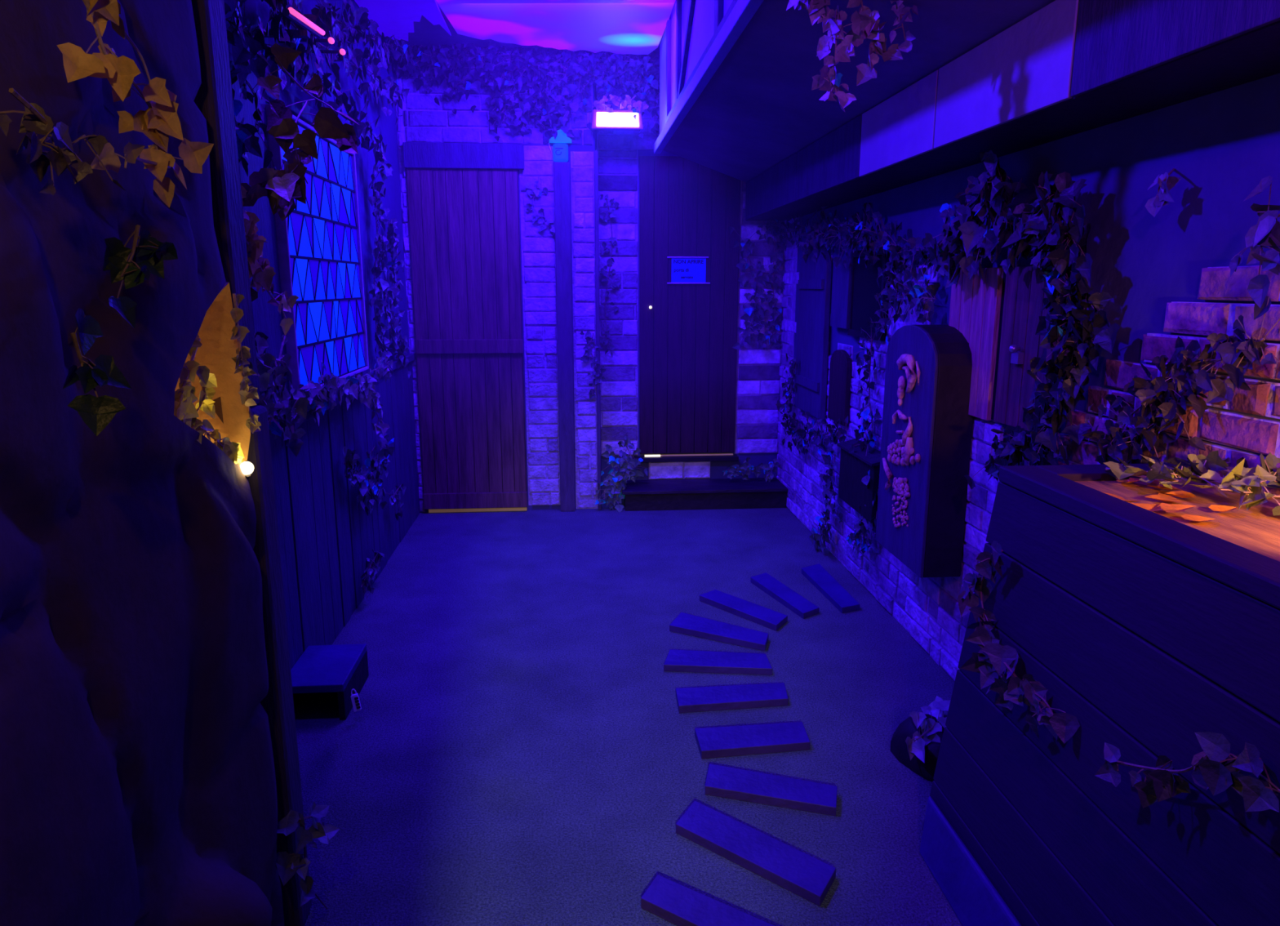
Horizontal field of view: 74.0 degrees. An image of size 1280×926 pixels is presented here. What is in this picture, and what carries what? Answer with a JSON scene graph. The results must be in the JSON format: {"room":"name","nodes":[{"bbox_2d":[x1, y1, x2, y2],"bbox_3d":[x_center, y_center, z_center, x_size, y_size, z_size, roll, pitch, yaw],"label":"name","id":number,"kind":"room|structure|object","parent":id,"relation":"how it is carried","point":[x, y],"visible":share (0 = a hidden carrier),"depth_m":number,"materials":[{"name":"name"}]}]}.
{"room":"escape room","nodes":[
{"label":"escape room","id":0,"kind":"room"},
{"bbox_2d":[0,0,284,925],"bbox_3d":[-0.673,-0.067,0.541,0.417,2.750,2.273,-3,12,-13],"label":"wall","id":1,"kind":"structure","parent":0,"point":[138,787],"depth_m":1.18,"materials":[{"name":"paint"}]},
{"bbox_2d":[0,88,125,195],"bbox_3d":[-0.649,-0.350,0.953,0.058,0.101,0.163,-1,12,-4],"label":"ivy vine","id":2,"kind":"object","parent":1,"relation":"attached to","point":[34,119],"visible":1,"depth_m":0.93,"materials":[{"name":"green plant"}]},
{"bbox_2d":[62,224,177,435],"bbox_3d":[-0.651,-0.174,1.065,0.066,0.251,0.235,-1,12,-4],"label":"sprig","id":3,"kind":"object","parent":1,"relation":"attached to","point":[97,412],"visible":1,"depth_m":1.02,"materials":[{"name":"green plant"}]},
{"bbox_2d":[86,0,171,173],"bbox_3d":[-0.660,-0.489,1.115,0.042,0.220,0.164,1,12,4],"label":"twig","id":4,"kind":"object","parent":1,"relation":"attached to","point":[108,157],"visible":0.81,"depth_m":1.08,"materials":[{"name":"green plant"}]},
{"bbox_2d":[56,0,213,208],"bbox_3d":[-0.661,-0.467,1.119,0.075,0.241,0.229,0,12,2],"label":"ivy vine","id":5,"kind":"object","parent":1,"relation":"attached to","point":[161,120],"visible":1,"depth_m":1.14,"materials":[{"name":"green plant"}]},
{"bbox_2d":[195,373,217,418],"bbox_3d":[-0.788,-0.120,1.533,0.027,0.087,0.062,5,13,23],"label":"sprig","id":6,"kind":"object","parent":1,"relation":"attached to","point":[206,404],"visible":0.78,"depth_m":1.54,"materials":[{"name":"green plant"}]},
{"bbox_2d":[173,334,244,464],"bbox_3d":[-0.747,-0.090,1.463,0.042,0.264,0.222,-1,12,-4],"label":"sprig","id":7,"kind":"object","parent":1,"relation":"attached to","point":[184,410],"visible":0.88,"depth_m":1.41,"materials":[{"name":"green plant"}]},
{"bbox_2d":[230,293,261,433],"bbox_3d":[-0.738,-0.183,1.589,0.032,0.263,0.059,2,12,8],"label":"sprig","id":8,"kind":"object","parent":1,"relation":"attached to","point":[248,393],"visible":1,"depth_m":1.58,"materials":[{"name":"green plant"}]},
{"bbox_2d":[240,461,253,479],"bbox_3d":[-0.740,0.019,1.590,0.037,0.046,0.024,5,13,21],"label":"lamp","id":9,"kind":"object","parent":1,"relation":"attached to","point":[246,467],"visible":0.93,"depth_m":1.58,"materials":[{"name":"white glass"}]},
{"bbox_2d":[244,473,251,479],"bbox_3d":[-0.743,0.027,1.596,0.027,0.027,0.015,7,14,29],"label":"socket","id":10,"kind":"object","parent":9,"relation":"attached to","point":[247,475],"depth_m":1.59,"materials":[{"name":"black plastic"}]},
{"bbox_2d":[244,331,309,456],"bbox_3d":[-0.889,-0.139,2.015,0.131,0.378,0.728,-3,12,-14],"label":"ivy vine","id":11,"kind":"object","parent":1,"relation":"attached to","point":[295,411],"visible":0.58,"depth_m":2.23,"materials":[{"name":"green plant"}]},
{"bbox_2d":[223,0,419,669],"bbox_3d":[-1.265,-0.423,2.244,0.235,2.750,5.950,-1,12,-4],"label":"wall","id":12,"kind":"structure","parent":0,"point":[326,537],"depth_m":3.70,"materials":[{"name":"paint"}]},
{"bbox_2d":[256,7,325,38],"bbox_3d":[-1.154,-1.417,2.753,0.170,0.069,0.353,-1,12,-4],"label":"strip light","id":13,"kind":"object","parent":12,"relation":"attached to","point":[291,14],"visible":0.88,"depth_m":2.75,"materials":[{"name":"pink plastic"}]},
{"bbox_2d":[228,50,382,422],"bbox_3d":[-1.221,-0.786,3.258,0.090,1.115,1.450,-1,12,-4],"label":"window","id":14,"kind":"structure","parent":12,"relation":"in","point":[315,255],"depth_m":3.16,"materials":[{"name":"blue glass"}]},
{"bbox_2d":[257,43,359,214],"bbox_3d":[-0.851,-0.825,2.212,0.250,0.373,0.473,-4,13,-20],"label":"ivy vine","id":15,"kind":"object","parent":14,"relation":"attached to","point":[281,125],"visible":0.99,"depth_m":2.09,"materials":[{"name":"green plant"}]},
{"bbox_2d":[240,159,300,221],"bbox_3d":[-0.912,-0.674,2.094,0.172,0.146,0.103,-1,12,-4],"label":"sprig","id":16,"kind":"object","parent":15,"relation":"attached to","point":[260,181],"visible":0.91,"depth_m":2.07,"materials":[{"name":"green plant"}]},
{"bbox_2d":[295,37,334,44],"bbox_3d":[-1.183,-1.521,3.059,0.163,0.022,0.035,-1,12,-4],"label":"round lamp","id":17,"kind":"object","parent":12,"relation":"attached to","point":[330,40],"visible":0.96,"depth_m":3.06,"materials":[{"name":"pink plastic"}]},
{"bbox_2d":[223,0,417,195],"bbox_3d":[-1.196,-1.571,3.541,0.154,1.154,3.069,-1,12,-4],"label":"ivy vine","id":18,"kind":"object","parent":12,"relation":"attached to","point":[326,17],"visible":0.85,"depth_m":3.10,"materials":[{"name":"green plant"}]},
{"bbox_2d":[304,48,345,55],"bbox_3d":[-1.196,-1.553,3.210,0.163,0.022,0.035,-1,12,-4],"label":"round lamp","id":19,"kind":"object","parent":12,"relation":"attached to","point":[342,51],"visible":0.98,"depth_m":3.21,"materials":[{"name":"pink plastic"}]},
{"bbox_2d":[274,355,395,435],"bbox_3d":[-1.157,-0.239,3.421,0.091,0.414,1.629,-1,12,-4],"label":"ivy vine","id":20,"kind":"object","parent":12,"relation":"attached to","point":[352,386],"visible":0.91,"depth_m":3.30,"materials":[{"name":"green plant"}]},
{"bbox_2d":[342,432,406,520],"bbox_3d":[-1.241,0.113,4.042,0.093,0.578,1.037,-1,12,-4],"label":"ivy vine","id":21,"kind":"object","parent":12,"relation":"attached to","point":[363,478],"visible":0.99,"depth_m":3.92,"materials":[{"name":"green plant"}]},
{"bbox_2d":[367,164,411,377],"bbox_3d":[-1.293,-0.940,4.369,0.098,1.095,0.803,-1,12,-6],"label":"ivy vine","id":22,"kind":"object","parent":12,"relation":"attached to","point":[379,291],"visible":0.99,"depth_m":4.27,"materials":[{"name":"green plant"}]},
{"bbox_2d":[384,0,675,63],"bbox_3d":[0.054,-1.722,1.540,3.000,0.080,8.100,-1,12,-4],"label":"ceiling","id":23,"kind":"structure","parent":0,"point":[425,33],"depth_m":4.71,"materials":[{"name":"paint"}]},
{"bbox_2d":[354,0,451,41],"bbox_3d":[-1.123,-2.125,3.781,0.390,0.012,1.824,-1,12,-4],"label":"sheet","id":24,"kind":"object","parent":23,"relation":"attached to","point":[396,18],"visible":0.91,"depth_m":4.18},
{"bbox_2d":[388,41,575,141],"bbox_3d":[-1.058,-2.228,4.835,1.383,0.744,0.177,-1,12,-4],"label":"ivy vine","id":25,"kind":"object","parent":23,"relation":"hanging from","point":[495,60],"visible":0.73,"depth_m":4.87,"materials":[{"name":"green plant"}]},
{"bbox_2d":[435,0,675,54],"bbox_3d":[-0.392,-2.162,3.958,1.115,0.012,1.868,-1,12,-4],"label":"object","id":26,"kind":"structure","parent":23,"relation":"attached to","point":[633,27],"depth_m":4.29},
{"bbox_2d":[540,48,659,138],"bbox_3d":[-0.162,-2.195,4.919,0.828,0.604,0.147,-1,12,-4],"label":"ivy vine","id":27,"kind":"object","parent":23,"relation":"hanging from","point":[584,65],"visible":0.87,"depth_m":4.92,"materials":[{"name":"green plant"}]},
{"bbox_2d":[394,48,785,511],"bbox_3d":[-0.237,-1.095,5.455,3.000,2.750,0.470,-1,12,-4],"label":"wall","id":28,"kind":"structure","parent":0,"point":[757,379],"depth_m":5.34,"materials":[{"name":"brick"}]},
{"bbox_2d":[402,142,527,512],"bbox_3d":[-1.033,-0.781,5.207,0.695,2.228,0.053,-1,12,-4],"label":"door","id":29,"kind":"structure","parent":28,"relation":"in","point":[437,174],"depth_m":5.18,"materials":[{"name":"brown wood"}]},
{"bbox_2d":[524,181,555,235],"bbox_3d":[-0.565,-1.520,5.085,0.242,0.316,0.063,-1,12,-4],"label":"sprig","id":30,"kind":"object","parent":28,"relation":"attached to","point":[537,191],"visible":1,"depth_m":5.08,"materials":[{"name":"green plant"}]},
{"bbox_2d":[537,66,574,139],"bbox_3d":[-0.493,-2.117,4.955,0.211,0.446,0.082,3,12,15],"label":"ivy vine","id":31,"kind":"object","parent":28,"relation":"attached to","point":[552,93],"visible":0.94,"depth_m":4.96,"materials":[{"name":"green plant"}]},
{"bbox_2d":[546,54,571,162],"bbox_3d":[-0.476,-2.081,4.978,0.146,0.605,0.055,-1,12,-4],"label":"fire alarm","id":32,"kind":"object","parent":28,"relation":"attached to","point":[560,151],"visible":0.92,"depth_m":5.00,"materials":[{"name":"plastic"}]},
{"bbox_2d":[579,330,605,399],"bbox_3d":[-0.291,-0.606,5.291,0.162,0.435,0.045,-1,12,-4],"label":"sprig","id":33,"kind":"object","parent":28,"relation":"attached to","point":[584,357],"visible":1,"depth_m":5.29,"materials":[{"name":"green plant"}]},
{"bbox_2d":[594,151,601,509],"bbox_3d":[-0.262,-0.779,5.288,0.022,2.200,0.060,-1,12,-4],"label":"batten","id":34,"kind":"object","parent":28,"relation":"attached to","point":[596,153],"visible":1,"depth_m":5.23,"materials":[{"name":"brown wood"}]},
{"bbox_2d":[599,194,620,356],"bbox_3d":[-0.208,-1.182,5.427,0.172,1.026,0.065,-3,12,-16],"label":"sprig","id":35,"kind":"object","parent":28,"relation":"attached to","point":[602,215],"visible":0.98,"depth_m":5.43,"materials":[{"name":"green plant"}]},
{"bbox_2d":[591,109,643,133],"bbox_3d":[-0.145,-2.030,5.106,0.301,0.111,0.383,-1,12,-4],"label":"exit sign","id":36,"kind":"object","parent":28,"relation":"attached to","point":[620,119],"visible":0.99,"depth_m":4.93,"materials":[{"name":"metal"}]},
{"bbox_2d":[592,94,648,121],"bbox_3d":[-0.112,-2.040,4.918,0.325,0.168,0.061,-1,12,-4],"label":"sprig","id":37,"kind":"object","parent":36,"relation":"on","point":[601,104],"visible":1,"depth_m":4.91,"materials":[{"name":"green plant"}]},
{"bbox_2d":[634,155,740,462],"bbox_3d":[0.311,-0.968,5.525,0.700,1.948,0.068,-1,12,-4],"label":"door","id":38,"kind":"structure","parent":28,"relation":"in","point":[687,374],"depth_m":5.53,"materials":[{"name":"brown wood"}]},
{"bbox_2d":[666,256,710,284],"bbox_3d":[0.313,-1.237,5.458,0.278,0.173,0.011,-1,12,-4],"label":"notice","id":39,"kind":"object","parent":38,"relation":"attached to","point":[685,269],"visible":1,"depth_m":5.46,"materials":[{"name":"paper"}]},
{"bbox_2d":[722,457,780,481],"bbox_3d":[0.748,0.047,5.645,0.404,0.178,0.067,-1,12,-4],"label":"sprig","id":40,"kind":"object","parent":28,"relation":"attached to","point":[733,469],"visible":1,"depth_m":5.64,"materials":[{"name":"green plant"}]},
{"bbox_2d":[728,220,786,350],"bbox_3d":[0.819,-1.199,5.480,0.518,0.994,0.128,-1,12,-4],"label":"ivy vine","id":41,"kind":"object","parent":28,"relation":"attached to","point":[778,254],"visible":0.95,"depth_m":5.52,"materials":[{"name":"green plant"}]},
{"bbox_2d":[294,498,962,925],"bbox_3d":[0.054,1.038,2.118,3.000,0.060,8.100,-1,12,-4],"label":"floor","id":42,"kind":"structure","parent":0,"point":[519,749],"depth_m":2.75,"materials":[{"name":"concrete"}]},
{"bbox_2d":[244,404,311,925],"bbox_3d":[-0.797,0.467,1.822,0.075,1.180,0.090,-1,12,-4],"label":"end post","id":43,"kind":"object","parent":42,"relation":"on","point":[278,703],"visible":0.44,"depth_m":1.79,"materials":[{"name":"brown wood"}]},
{"bbox_2d":[191,0,260,406],"bbox_3d":[-0.805,-0.880,1.545,0.060,1.570,0.100,-1,12,-4],"label":"post","id":44,"kind":"object","parent":43,"relation":"on","point":[214,96],"visible":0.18,"depth_m":1.59,"materials":[{"name":"brown wood"}]},
{"bbox_2d":[240,185,298,336],"bbox_3d":[-0.863,-0.457,1.885,0.079,0.373,0.501,-2,12,-8],"label":"ivy vine","id":45,"kind":"object","parent":44,"relation":"attached to","point":[262,273],"visible":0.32,"depth_m":1.93,"materials":[{"name":"green plant"}]},
{"bbox_2d":[275,800,339,909],"bbox_3d":[-0.707,0.885,1.835,0.096,0.334,0.167,5,13,21],"label":"sprig","id":46,"kind":"object","parent":42,"relation":"on","point":[287,864],"visible":0.99,"depth_m":1.79,"materials":[{"name":"green plant"}]},
{"bbox_2d":[290,644,368,719],"bbox_3d":[-1.100,0.763,2.977,0.210,0.128,0.330,-1,12,-4],"label":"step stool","id":47,"kind":"object","parent":42,"relation":"on","point":[341,668],"visible":0.84,"depth_m":2.94,"materials":[{"name":"brown wood"}]},
{"bbox_2d":[351,688,361,711],"bbox_3d":[-0.941,0.786,2.815,0.032,0.072,0.029,-1,12,-4],"label":"padlock","id":48,"kind":"object","parent":47,"relation":"hanging from","point":[355,700],"visible":1,"depth_m":2.81,"materials":[{"name":"metal"}]},
{"bbox_2d":[360,549,384,601],"bbox_3d":[-1.249,0.509,3.951,0.072,0.173,0.392,-1,12,-4],"label":"sprig","id":49,"kind":"object","parent":42,"relation":"on","point":[370,573],"visible":1,"depth_m":3.94,"materials":[{"name":"green plant"}]},
{"bbox_2d":[553,161,575,511],"bbox_3d":[-0.464,-0.737,5.257,0.095,2.130,0.063,-1,12,-4],"label":"timber post","id":50,"kind":"object","parent":42,"relation":"on","point":[561,170],"visible":1,"depth_m":5.21,"materials":[{"name":"brown wood"}]},
{"bbox_2d":[594,435,648,511],"bbox_3d":[-0.147,0.104,5.498,0.346,0.520,0.232,-7,14,-29],"label":"ivy vine","id":51,"kind":"object","parent":42,"relation":"on","point":[618,479],"visible":0.99,"depth_m":5.46,"materials":[{"name":"green plant"}]},
{"bbox_2d":[622,477,787,511],"bbox_3d":[0.409,0.206,5.620,1.072,0.135,0.320,-1,12,-4],"label":"step","id":52,"kind":"structure","parent":42,"relation":"on","point":[754,492],"depth_m":5.50,"materials":[{"name":"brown wood"}]},
{"bbox_2d":[640,874,774,925],"bbox_3d":[0.181,1.037,1.910,0.396,0.028,0.098,8,14,32],"label":"board","id":53,"kind":"object","parent":42,"relation":"on","point":[679,904],"visible":1,"depth_m":1.94,"materials":[{"name":"brown wood"}]},
{"bbox_2d":[663,648,772,675],"bbox_3d":[0.296,0.759,3.241,0.404,0.028,0.138,1,12,5],"label":"board","id":54,"kind":"object","parent":42,"relation":"on","point":[677,660],"visible":1,"depth_m":3.20,"materials":[{"name":"brown wood"}]},
{"bbox_2d":[669,612,768,650],"bbox_3d":[0.337,0.697,3.533,0.441,0.028,0.154,6,13,28],"label":"board","id":55,"kind":"object","parent":42,"relation":"on","point":[684,623],"visible":1,"depth_m":3.50,"materials":[{"name":"brown wood"}]},
{"bbox_2d":[675,682,788,712],"bbox_3d":[0.324,0.817,2.961,0.402,0.028,0.127,-1,12,-6],"label":"board","id":56,"kind":"object","parent":42,"relation":"on","point":[766,695],"visible":1,"depth_m":2.93,"materials":[{"name":"brown wood"}]},
{"bbox_2d":[699,589,787,631],"bbox_3d":[0.466,0.648,3.771,0.118,0.028,0.464,-10,15,-39],"label":"board","id":57,"kind":"object","parent":42,"relation":"on","point":[766,617],"visible":1,"depth_m":3.74,"materials":[{"name":"brown wood"}]},
{"bbox_2d":[694,721,810,758],"bbox_3d":[0.359,0.875,2.686,0.361,0.028,0.136,-1,12,-7],"label":"board","id":58,"kind":"object","parent":42,"relation":"on","point":[745,740],"visible":1,"depth_m":2.66,"materials":[{"name":"brown wood"}]},
{"bbox_2d":[675,800,835,906],"bbox_3d":[0.286,0.983,2.166,0.449,0.028,0.118,10,15,39],"label":"board","id":59,"kind":"object","parent":42,"relation":"on","point":[810,877],"visible":1,"depth_m":2.14,"materials":[{"name":"brown wood"}]},
{"bbox_2d":[704,763,837,815],"bbox_3d":[0.371,0.929,2.425,0.376,0.028,0.118,3,12,16],"label":"board","id":60,"kind":"object","parent":42,"relation":"on","point":[723,781],"visible":1,"depth_m":2.40,"materials":[{"name":"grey wood"}]},
{"bbox_2d":[751,572,819,618],"bbox_3d":[0.666,0.610,3.949,0.104,0.028,0.529,-4,13,-19],"label":"board","id":61,"kind":"object","parent":42,"relation":"on","point":[797,603],"visible":1,"depth_m":3.90,"materials":[{"name":"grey wood"}]},
{"bbox_2d":[801,563,859,613],"bbox_3d":[0.895,0.590,4.049,0.113,0.028,0.598,-1,12,-6],"label":"board","id":62,"kind":"object","parent":42,"relation":"on","point":[816,574],"visible":1,"depth_m":4.00,"materials":[{"name":"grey wood"}]},
{"bbox_2d":[890,713,946,781],"bbox_3d":[0.923,0.855,2.590,0.278,0.105,0.279,-1,12,-4],"label":"plant pot","id":63,"kind":"object","parent":42,"relation":"on","point":[899,748],"visible":0.27,"depth_m":2.56,"materials":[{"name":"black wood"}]},
{"bbox_2d":[905,695,950,763],"bbox_3d":[0.866,0.793,2.540,0.109,0.123,0.228,10,15,39],"label":"sprig","id":64,"kind":"object","parent":63,"relation":"in","point":[915,745],"visible":0.93,"depth_m":2.53,"materials":[{"name":"green plant"}]},
{"bbox_2d":[919,462,1279,925],"bbox_3d":[1.012,0.662,1.244,0.522,1.034,1.899,-1,12,-4],"label":"counter","id":65,"kind":"object","parent":42,"relation":"on","point":[1154,630],"depth_m":1.50,"materials":[{"name":"brown wood"}]},
{"bbox_2d":[956,540,1079,743],"bbox_3d":[0.765,0.351,1.744,0.089,0.342,0.419,-1,12,-4],"label":"ivy vine","id":66,"kind":"object","parent":65,"relation":"attached to","point":[994,659],"visible":1,"depth_m":1.81,"materials":[{"name":"green plant"}]},
{"bbox_2d":[1101,491,1141,502],"bbox_3d":[0.894,0.069,1.589,0.068,0.013,0.064,3,12,14],"label":"fallen leaf","id":67,"kind":"object","parent":65,"relation":"on","point":[1110,494],"visible":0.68,"depth_m":1.60,"materials":[{"name":"brown plant"}]},
{"bbox_2d":[1115,477,1140,482],"bbox_3d":[0.999,0.035,1.749,0.052,0.011,0.054,-4,13,-21],"label":"fallen leaf","id":68,"kind":"object","parent":65,"relation":"on","point":[1131,479],"visible":0.72,"depth_m":1.75,"materials":[{"name":"brown plant"}]},
{"bbox_2d":[1126,501,1163,511],"bbox_3d":[0.915,0.082,1.525,0.070,0.012,0.057,-1,12,-4],"label":"fallen leaf","id":69,"kind":"object","parent":65,"relation":"on","point":[1151,507],"visible":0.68,"depth_m":1.54,"materials":[{"name":"orange plant"}]},
{"bbox_2d":[1143,493,1183,502],"bbox_3d":[0.991,0.069,1.595,0.062,0.007,0.059,-8,14,-33],"label":"fallen leaf","id":70,"kind":"object","parent":65,"relation":"on","point":[1159,496],"visible":1,"depth_m":1.61,"materials":[{"name":"orange plant"}]},
{"bbox_2d":[1146,480,1181,489],"bbox_3d":[1.039,0.045,1.700,0.063,0.012,0.057,-1,12,-4],"label":"fallen leaf","id":71,"kind":"object","parent":65,"relation":"on","point":[1154,483],"visible":0.72,"depth_m":1.70,"materials":[{"name":"brown plant"}]},
{"bbox_2d":[1157,502,1196,512],"bbox_3d":[0.955,0.080,1.520,0.060,0.008,0.051,-9,15,-38],"label":"fallen leaf","id":72,"kind":"object","parent":65,"relation":"on","point":[1171,508],"visible":1,"depth_m":1.52,"materials":[{"name":"orange plant"}]},
{"bbox_2d":[1165,490,1196,497],"bbox_3d":[1.034,0.063,1.621,0.053,0.009,0.045,-1,12,-4],"label":"fallen leaf","id":73,"kind":"object","parent":65,"relation":"on","point":[1182,494],"visible":1,"depth_m":1.63,"materials":[{"name":"orange plant"}]},
{"bbox_2d":[1094,731,1279,812],"bbox_3d":[0.803,0.454,1.233,0.073,0.218,0.374,-1,12,-4],"label":"ivy vine","id":74,"kind":"object","parent":65,"relation":"attached to","point":[1259,786],"visible":1,"depth_m":1.17,"materials":[{"name":"green plant"}]},
{"bbox_2d":[1103,450,1279,515],"bbox_3d":[1.140,0.019,1.651,0.337,0.102,0.351,-7,14,-29],"label":"ivy vine","id":75,"kind":"object","parent":65,"relation":"on","point":[1202,468],"visible":0.98,"depth_m":1.63,"materials":[{"name":"green plant"}]},
{"bbox_2d":[1181,514,1213,520],"bbox_3d":[0.965,0.098,1.462,0.058,0.007,0.042,3,12,14],"label":"fallen leaf","id":76,"kind":"object","parent":65,"relation":"on","point":[1188,517],"visible":1,"depth_m":1.48,"materials":[{"name":"orange plant"}]},
{"bbox_2d":[1208,504,1236,511],"bbox_3d":[1.049,0.084,1.521,0.055,0.009,0.039,-1,12,-4],"label":"fallen leaf","id":77,"kind":"object","parent":65,"relation":"on","point":[1214,507],"visible":1,"depth_m":1.53,"materials":[{"name":"orange plant"}]},
{"bbox_2d":[659,0,733,133],"bbox_3d":[0.355,-1.570,2.354,0.080,0.550,5.180,-1,12,-4],"label":"wall","id":78,"kind":"structure","parent":0,"point":[703,24],"depth_m":3.68,"materials":[{"name":"paint"}]},
{"bbox_2d":[653,0,764,153],"bbox_3d":[0.297,-1.577,2.461,0.040,0.580,5.000,-1,12,-4],"label":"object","id":79,"kind":"structure","parent":78,"relation":"attached to","point":[728,28],"depth_m":3.38,"materials":[{"name":"paint"}]},
{"bbox_2d":[786,0,872,111],"bbox_3d":[0.455,-1.028,2.071,0.195,0.335,0.090,-1,12,-4],"label":"ivy vine","id":80,"kind":"object","parent":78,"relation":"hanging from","point":[818,10],"visible":1,"depth_m":2.07,"materials":[{"name":"green plant"}]},
{"bbox_2d":[662,0,1055,182],"bbox_3d":[0.614,-1.258,2.451,0.600,0.180,6.000,-1,12,-4],"label":"soffit","id":81,"kind":"object","parent":78,"relation":"attached to","point":[759,108],"depth_m":2.92,"materials":[{"name":"paint"}]},
{"bbox_2d":[844,0,902,86],"bbox_3d":[0.571,-1.089,2.117,0.173,0.277,0.061,5,13,22],"label":"ivy vine","id":82,"kind":"object","parent":78,"relation":"hanging from","point":[864,73],"visible":0.84,"depth_m":2.12,"materials":[{"name":"green plant"}]},
{"bbox_2d":[888,0,918,52],"bbox_3d":[0.674,-1.141,2.165,0.074,0.178,0.052,-1,12,-4],"label":"ivy vine","id":83,"kind":"object","parent":78,"relation":"hanging from","point":[903,14],"visible":1,"depth_m":2.17,"materials":[{"name":"green plant"}]},
{"bbox_2d":[776,73,1279,680],"bbox_3d":[1.319,-0.491,2.565,0.330,2.750,6.200,-1,12,-4],"label":"wall","id":84,"kind":"structure","parent":0,"point":[1166,275],"depth_m":2.14,"materials":[{"name":"paint"}]},
{"bbox_2d":[794,245,831,419],"bbox_3d":[0.968,-0.750,4.809,0.045,0.940,0.540,-1,12,-4],"label":"shutter","id":85,"kind":"object","parent":84,"relation":"attached to","point":[814,285],"visible":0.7,"depth_m":4.73,"materials":[{"name":"blue paint"}]},
{"bbox_2d":[827,349,851,426],"bbox_3d":[1.020,-0.393,4.345,0.025,0.370,0.280,-1,12,-4],"label":"plaque","id":86,"kind":"object","parent":84,"relation":"attached to","point":[840,371],"visible":0.94,"depth_m":4.30,"materials":[{"name":"brown wood"}]},
{"bbox_2d":[830,257,852,328],"bbox_3d":[1.010,-0.854,4.278,0.010,0.340,0.300,-1,12,-3],"label":"shutter","id":87,"kind":"object","parent":84,"relation":"attached to","point":[842,284],"depth_m":4.23,"materials":[{"name":"paint"}]},
{"bbox_2d":[775,248,909,460],"bbox_3d":[0.952,-0.490,4.396,0.134,1.147,1.878,-1,12,-4],"label":"ivy vine","id":88,"kind":"object","parent":84,"relation":"attached to","point":[888,302],"visible":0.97,"depth_m":3.92,"materials":[{"name":"green plant"}]},
{"bbox_2d":[808,444,878,558],"bbox_3d":[0.988,0.258,4.155,0.103,0.712,0.989,-1,12,-4],"label":"ivy vine","id":89,"kind":"object","parent":84,"relation":"attached to","point":[862,531],"visible":0.84,"depth_m":4.33,"materials":[{"name":"green plant"}]},
{"bbox_2d":[836,438,880,522],"bbox_3d":[1.026,0.073,3.925,0.096,0.290,0.490,-1,12,-4],"label":"wall box","id":90,"kind":"object","parent":84,"relation":"attached to","point":[851,490],"visible":0.67,"depth_m":3.87,"materials":[{"name":"black wood"}]},
{"bbox_2d":[773,201,945,324],"bbox_3d":[0.917,-1.132,4.731,0.127,0.586,3.659,-1,12,-4],"label":"ivy vine","id":91,"kind":"object","parent":84,"relation":"attached to","point":[818,238],"visible":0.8,"depth_m":3.65,"materials":[{"name":"green plant"}]},
{"bbox_2d":[830,248,889,341],"bbox_3d":[1.033,-0.808,4.059,0.030,0.400,0.750,-1,12,-4],"label":"hatch","id":92,"kind":"object","parent":84,"relation":"attached to","point":[855,286],"visible":0.66,"depth_m":4.04,"materials":[{"name":"blue paint"}]},
{"bbox_2d":[875,324,973,577],"bbox_3d":[1.039,-0.069,3.164,0.179,0.880,0.460,-1,12,-4],"label":"sign","id":93,"kind":"object","parent":84,"relation":"attached to","point":[926,431],"visible":1,"depth_m":3.00,"materials":[{"name":"black wood"}]},
{"bbox_2d":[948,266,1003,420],"bbox_3d":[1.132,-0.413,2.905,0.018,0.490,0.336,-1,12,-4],"label":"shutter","id":94,"kind":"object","parent":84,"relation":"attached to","point":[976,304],"depth_m":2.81,"materials":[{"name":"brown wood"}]},
{"bbox_2d":[948,266,1053,433],"bbox_3d":[1.136,-0.381,2.748,0.067,0.490,0.656,-1,12,-4],"label":"wooden shutters","id":95,"kind":"object","parent":84,"relation":"attached to","point":[997,314],"visible":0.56,"depth_m":2.70,"materials":[{"name":"brown wood"}]},
{"bbox_2d":[923,150,1093,293],"bbox_3d":[1.065,-0.734,2.553,0.135,0.453,1.001,-1,12,-4],"label":"ivy vine","id":96,"kind":"object","parent":84,"relation":"attached to","point":[1040,226],"visible":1,"depth_m":2.49,"materials":[{"name":"green plant"}]},
{"bbox_2d":[745,0,1279,221],"bbox_3d":[1.039,-1.062,2.526,0.277,0.235,6.000,-1,12,-4],"label":"ceiling beam","id":97,"kind":"structure","parent":84,"relation":"attached to","point":[1068,68],"depth_m":2.07,"materials":[{"name":"black wood"}]},
{"bbox_2d":[964,215,1119,488],"bbox_3d":[1.117,-0.285,2.371,0.125,0.858,0.589,-1,12,-4],"label":"ivy vine","id":98,"kind":"object","parent":84,"relation":"attached to","point":[1069,335],"visible":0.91,"depth_m":2.25,"materials":[{"name":"green plant"}]},
{"bbox_2d":[1144,168,1182,217],"bbox_3d":[1.180,-0.613,1.922,0.059,0.113,0.120,5,13,22],"label":"sprig","id":99,"kind":"object","parent":84,"relation":"attached to","point":[1166,182],"visible":1,"depth_m":1.91,"materials":[{"name":"green plant"}]},
{"bbox_2d":[1082,295,1279,464],"bbox_3d":[1.177,-0.136,1.869,0.087,0.464,0.584,-1,12,-4],"label":"ivy vine","id":100,"kind":"object","parent":84,"relation":"attached to","point":[1238,355],"visible":0.96,"depth_m":1.87,"materials":[{"name":"green plant"}]},
{"bbox_2d":[1229,175,1279,307],"bbox_3d":[1.129,-0.396,1.522,0.071,0.236,0.216,-1,12,-4],"label":"sprig","id":101,"kind":"object","parent":84,"relation":"attached to","point":[1266,232],"visible":1,"depth_m":1.55,"materials":[{"name":"green plant"}]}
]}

